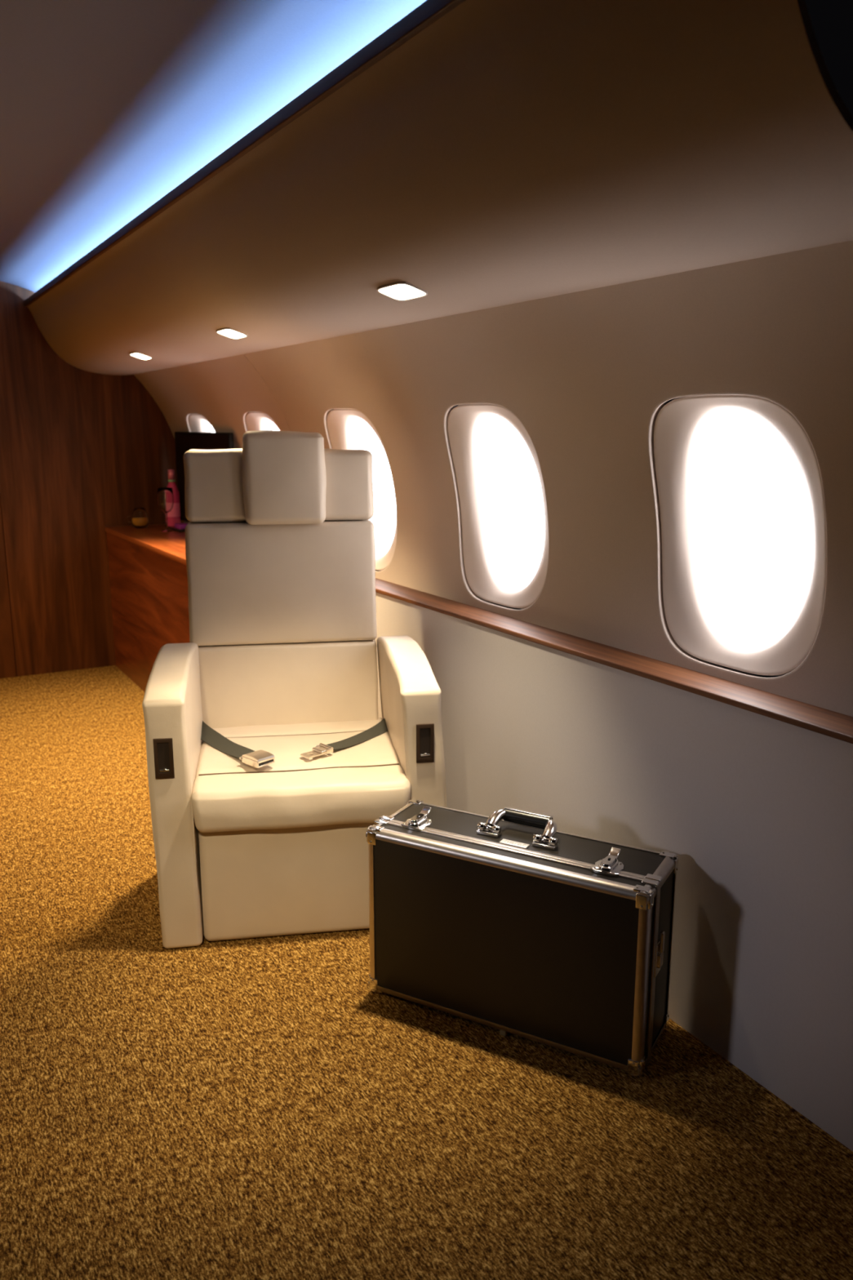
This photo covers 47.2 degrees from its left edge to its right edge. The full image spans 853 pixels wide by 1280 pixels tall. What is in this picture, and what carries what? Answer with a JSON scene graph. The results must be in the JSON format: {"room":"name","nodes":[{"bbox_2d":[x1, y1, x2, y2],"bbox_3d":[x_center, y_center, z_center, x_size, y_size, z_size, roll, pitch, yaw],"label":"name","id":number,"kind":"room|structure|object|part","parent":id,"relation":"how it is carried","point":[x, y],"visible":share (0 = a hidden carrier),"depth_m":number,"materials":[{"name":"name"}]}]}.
{"room":"aircraft cabin","nodes":[
{"label":"aircraft cabin","id":0,"kind":"room"},
{"bbox_2d":[0,280,184,678],"bbox_3d":[-2.670,-0.785,4.715,3.100,2.120,0.040,-7,14,-29],"label":"wall","id":1,"kind":"structure","parent":0,"point":[81,450],"depth_m":5.16,"materials":[{"name":"brown wood"}]},
{"bbox_2d":[23,0,466,306],"bbox_3d":[-0.848,-1.249,2.905,0.016,0.028,4.663,-7,14,-29],"label":"trim","id":2,"kind":"structure","parent":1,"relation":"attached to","point":[428,12],"depth_m":1.90,"materials":[{"name":"brown wood"}]},
{"bbox_2d":[0,0,426,292],"bbox_3d":[-1.802,-1.112,2.593,2.620,0.465,4.300,-7,14,-29],"label":"ceiling","id":3,"kind":"structure","parent":0,"point":[108,107],"depth_m":2.10,"materials":[{"name":"white plastic"}]},
{"bbox_2d":[0,665,852,1279],"bbox_3d":[-1.017,0.884,2.139,3.120,0.040,6.710,-7,14,-29],"label":"floor","id":4,"kind":"structure","parent":0,"point":[249,1108],"depth_m":1.89,"materials":[{"name":"brown carpet"}]},
{"bbox_2d":[105,524,189,691],"bbox_3d":[-1.045,-0.067,4.588,0.423,0.771,2.045,-7,14,-29],"label":"base cabinet","id":5,"kind":"object","parent":4,"relation":"on","point":[148,580],"visible":0.31,"depth_m":4.75,"materials":[{"name":"brown wood"}]},
{"bbox_2d":[125,507,149,528],"bbox_3d":[-1.530,-0.647,5.193,0.105,0.105,0.092,1,12,6],"label":"mug","id":6,"kind":"object","parent":5,"relation":"on","point":[140,517],"visible":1,"depth_m":5.16,"materials":[{"name":"clear glass"}]},
{"bbox_3d":[-1.574,-0.636,5.165,0.029,0.044,0.009,-7,14,-29],"label":"handle","id":7,"kind":"part","parent":6,"relation":"part of","materials":[{"name":"clear glass"}]},
{"bbox_2d":[156,487,173,532],"bbox_3d":[-1.343,-0.672,5.033,0.084,0.222,0.084,-7,14,-29],"label":"wine glass","id":8,"kind":"object","parent":5,"relation":"on","point":[165,497],"visible":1,"depth_m":5.00,"materials":[{"name":"clear glass"}]},
{"bbox_2d":[156,487,173,512],"bbox_3d":[-1.343,-0.718,5.023,0.084,0.128,0.084,-7,14,-29],"label":"bowl","id":9,"kind":"object","parent":8,"relation":"on","point":[165,497],"depth_m":4.99,"materials":[{"name":"clear glass"}]},
{"bbox_3d":[-1.343,-0.610,5.047,0.068,0.094,0.068,-7,14,-29],"label":"stem","id":10,"kind":"part","parent":8,"relation":"part of","materials":[{"name":"clear glass"}]},
{"bbox_2d":[164,525,185,532],"bbox_3d":[-1.304,-0.588,5.139,0.072,0.012,0.280,-7,14,-29],"label":"serving tray","id":11,"kind":"object","parent":5,"relation":"on","point":[174,528],"visible":0.48,"depth_m":5.05,"materials":[{"name":"black plastic"}]},
{"bbox_2d":[167,469,181,526],"bbox_3d":[-1.346,-0.754,5.178,0.073,0.297,0.073,-7,14,-29],"label":"bottle","id":12,"kind":"object","parent":11,"relation":"on","point":[174,515],"visible":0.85,"depth_m":5.16,"materials":[{"name":"pink glass"}]},
{"bbox_2d":[174,523,187,528],"bbox_3d":[-1.269,-0.594,5.088,0.060,0.022,0.100,-7,14,-29],"label":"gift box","id":13,"kind":"object","parent":11,"relation":"on","point":[180,526],"visible":0.67,"depth_m":5.05,"materials":[{"name":"purple"}]},
{"bbox_2d":[174,431,233,522],"bbox_3d":[-1.114,-0.783,4.883,0.085,0.502,0.900,-7,14,-29],"label":"television","id":14,"kind":"object","parent":5,"relation":"on","point":[184,442],"visible":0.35,"depth_m":4.98,"materials":[{"name":"black glass"}]},
{"bbox_2d":[142,430,446,948],"bbox_3d":[-0.358,0.073,2.725,0.769,1.285,0.752,-2,12,-9],"label":"seat","id":15,"kind":"object","parent":4,"relation":"on","point":[271,758],"visible":0.94,"depth_m":2.74,"materials":[{"name":"beige leather"}]},
{"bbox_3d":[-0.637,0.286,2.369,0.045,0.100,0.010,-2,12,-9],"label":"recessed handle","id":16,"kind":"part","parent":15,"relation":"part of","materials":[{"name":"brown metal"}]},
{"bbox_3d":[-0.672,0.386,2.679,0.113,0.694,0.572,-2,12,-9],"label":"armrest","id":17,"kind":"part","parent":15,"relation":"part of","materials":[{"name":"beige leather"}]},
{"bbox_3d":[-0.439,0.302,2.547,0.070,0.012,0.053,11,17,42],"label":"buckle lid","id":18,"kind":"part","parent":15,"relation":"part of","materials":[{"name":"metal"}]},
{"bbox_2d":[182,448,373,522],"bbox_3d":[-0.436,-0.464,2.908,0.552,0.210,0.141,-2,12,-9],"label":"cushion","id":19,"kind":"object","parent":15,"relation":"on","point":[214,492],"depth_m":2.83,"materials":[{"name":"beige leather"}]},
{"bbox_2d":[185,519,377,645],"bbox_3d":[-0.432,-0.177,2.929,0.554,0.353,0.163,-2,12,-9],"label":"cushion","id":20,"kind":"object","parent":15,"relation":"on","point":[251,582],"depth_m":2.87,"materials":[{"name":"beige leather"}]},
{"bbox_2d":[198,639,377,728],"bbox_3d":[-0.423,0.130,2.955,0.549,0.254,0.141,-2,12,-9],"label":"lumbar cushion","id":21,"kind":"object","parent":15,"relation":"on","point":[268,682],"depth_m":2.90,"materials":[{"name":"beige leather"}]},
{"bbox_3d":[-0.350,0.357,2.695,0.546,0.120,0.572,-2,12,-9],"label":"seat","id":22,"kind":"part","parent":15,"relation":"part of","materials":[{"name":"beige leather"}]},
{"bbox_3d":[-0.039,0.363,2.780,0.143,0.696,0.571,-2,12,-9],"label":"armrest","id":23,"kind":"part","parent":15,"relation":"part of","materials":[{"name":"beige leather"}]},
{"bbox_3d":[-0.004,0.260,2.469,0.045,0.100,0.010,-2,12,-9],"label":"recessed handle","id":24,"kind":"part","parent":15,"relation":"part of","materials":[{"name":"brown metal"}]},
{"bbox_2d":[365,799,678,1075],"bbox_3d":[0.203,0.621,2.173,0.668,0.458,0.218,7,14,28],"label":"hard case","id":25,"kind":"object","parent":4,"relation":"on","point":[508,921],"visible":1,"depth_m":2.08,"materials":[{"name":"black laminate"}]},
{"bbox_3d":[0.157,0.402,2.195,0.031,0.034,0.068,12,17,43],"label":"handle arm","id":26,"kind":"part","parent":25,"relation":"part of","materials":[{"name":"silver metal"}]},
{"bbox_3d":[0.191,0.443,2.119,0.063,0.004,0.021,7,14,28],"label":"name plate","id":27,"kind":"part","parent":25,"relation":"part of","materials":[{"name":"silver metal"}]},
{"bbox_3d":[0.270,0.415,2.134,0.031,0.034,0.068,3,13,14],"label":"handle arm","id":28,"kind":"part","parent":25,"relation":"part of","materials":[{"name":"silver metal"}]},
{"bbox_2d":[133,240,852,716],"bbox_3d":[-0.143,-0.556,3.096,0.309,0.866,5.300,-7,14,-29],"label":"wall","id":29,"kind":"structure","parent":0,"point":[588,375],"depth_m":2.29,"materials":[{"name":"beige plastic"}]},
{"bbox_2d":[188,413,215,432],"bbox_3d":[-1.075,-0.861,4.960,0.173,0.577,0.447,-7,14,-29],"label":"window","id":30,"kind":"structure","parent":29,"relation":"in","point":[197,423],"depth_m":4.99,"materials":[{"name":"plastic"}]},
{"bbox_2d":[245,412,279,431],"bbox_3d":[-0.646,-0.701,4.226,0.173,0.577,0.447,-7,14,-29],"label":"window","id":31,"kind":"structure","parent":29,"relation":"in","point":[255,421],"depth_m":4.24,"materials":[{"name":"plastic"}]},
{"bbox_3d":[-0.607,-0.715,4.246,0.084,0.502,0.314,-7,14,-29],"label":"pane","id":32,"kind":"part","parent":31,"relation":"part of","materials":[{"name":"white glass"}]},
{"bbox_2d":[327,408,397,570],"bbox_3d":[-0.214,-0.540,3.488,0.173,0.577,0.447,-7,14,-29],"label":"window","id":33,"kind":"structure","parent":29,"relation":"in","point":[348,428],"depth_m":3.51,"materials":[{"name":"plastic"}]},
{"bbox_3d":[-0.176,-0.554,3.508,0.084,0.502,0.314,-7,14,-29],"label":"pane","id":34,"kind":"part","parent":33,"relation":"part of","materials":[{"name":"white glass"}]},
{"bbox_2d":[26,0,852,375],"bbox_3d":[-0.613,-1.114,3.073,0.539,0.334,4.665,-7,14,-29],"label":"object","id":35,"kind":"object","parent":29,"relation":"attached to","point":[507,152],"visible":0.98,"depth_m":1.55,"materials":[{"name":"plastic"}]},
{"bbox_2d":[129,351,151,359],"bbox_3d":[-1.186,-1.180,4.053,0.071,0.028,0.140,-7,14,-29],"label":"recessed light","id":36,"kind":"object","parent":35,"relation":"attached to","point":[136,354],"visible":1,"depth_m":4.05,"materials":[{"name":"plastic"}]},
{"bbox_2d":[216,327,248,339],"bbox_3d":[-0.613,-0.966,3.074,0.071,0.028,0.140,-7,14,-29],"label":"recessed light","id":37,"kind":"object","parent":35,"relation":"attached to","point":[231,333],"visible":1,"depth_m":3.07,"materials":[{"name":"plastic"}]},
{"bbox_2d":[377,281,427,301],"bbox_3d":[-0.053,-0.757,2.117,0.071,0.028,0.140,-7,14,-29],"label":"recessed light","id":38,"kind":"object","parent":35,"relation":"attached to","point":[398,291],"visible":1,"depth_m":2.11,"materials":[{"name":"plastic"}]},
{"bbox_2d":[447,403,548,608],"bbox_3d":[0.210,-0.381,2.763,0.173,0.577,0.447,-7,14,-29],"label":"window","id":39,"kind":"structure","parent":29,"relation":"in","point":[499,475],"depth_m":2.83,"materials":[{"name":"plastic"}]},
{"bbox_3d":[0.249,-0.395,2.782,0.084,0.502,0.314,-7,14,-29],"label":"pane","id":40,"kind":"part","parent":39,"relation":"part of","materials":[{"name":"white glass"}]},
{"bbox_2d":[375,577,852,743],"bbox_3d":[0.423,0.032,2.344,0.119,0.013,3.245,-7,14,-29],"label":"ledge","id":41,"kind":"object","parent":29,"relation":"attached to","point":[836,725],"visible":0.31,"depth_m":2.17,"materials":[{"name":"brown wood"}]},
{"bbox_2d":[653,394,826,675],"bbox_3d":[0.642,-0.220,2.025,0.173,0.577,0.447,-7,14,-29],"label":"window","id":42,"kind":"structure","parent":29,"relation":"in","point":[741,499],"depth_m":2.06,"materials":[{"name":"plastic"}]},
{"bbox_3d":[0.680,-0.234,2.044,0.084,0.502,0.314,-7,14,-29],"label":"pane","id":43,"kind":"part","parent":42,"relation":"part of","materials":[{"name":"white glass"}]},
{"bbox_2d":[374,591,852,1151],"bbox_3d":[0.396,0.414,2.412,0.040,0.762,3.245,-7,14,-29],"label":"wall","id":44,"kind":"structure","parent":0,"point":[755,811],"depth_m":2.05,"materials":[{"name":"white plastic"}]}
]}

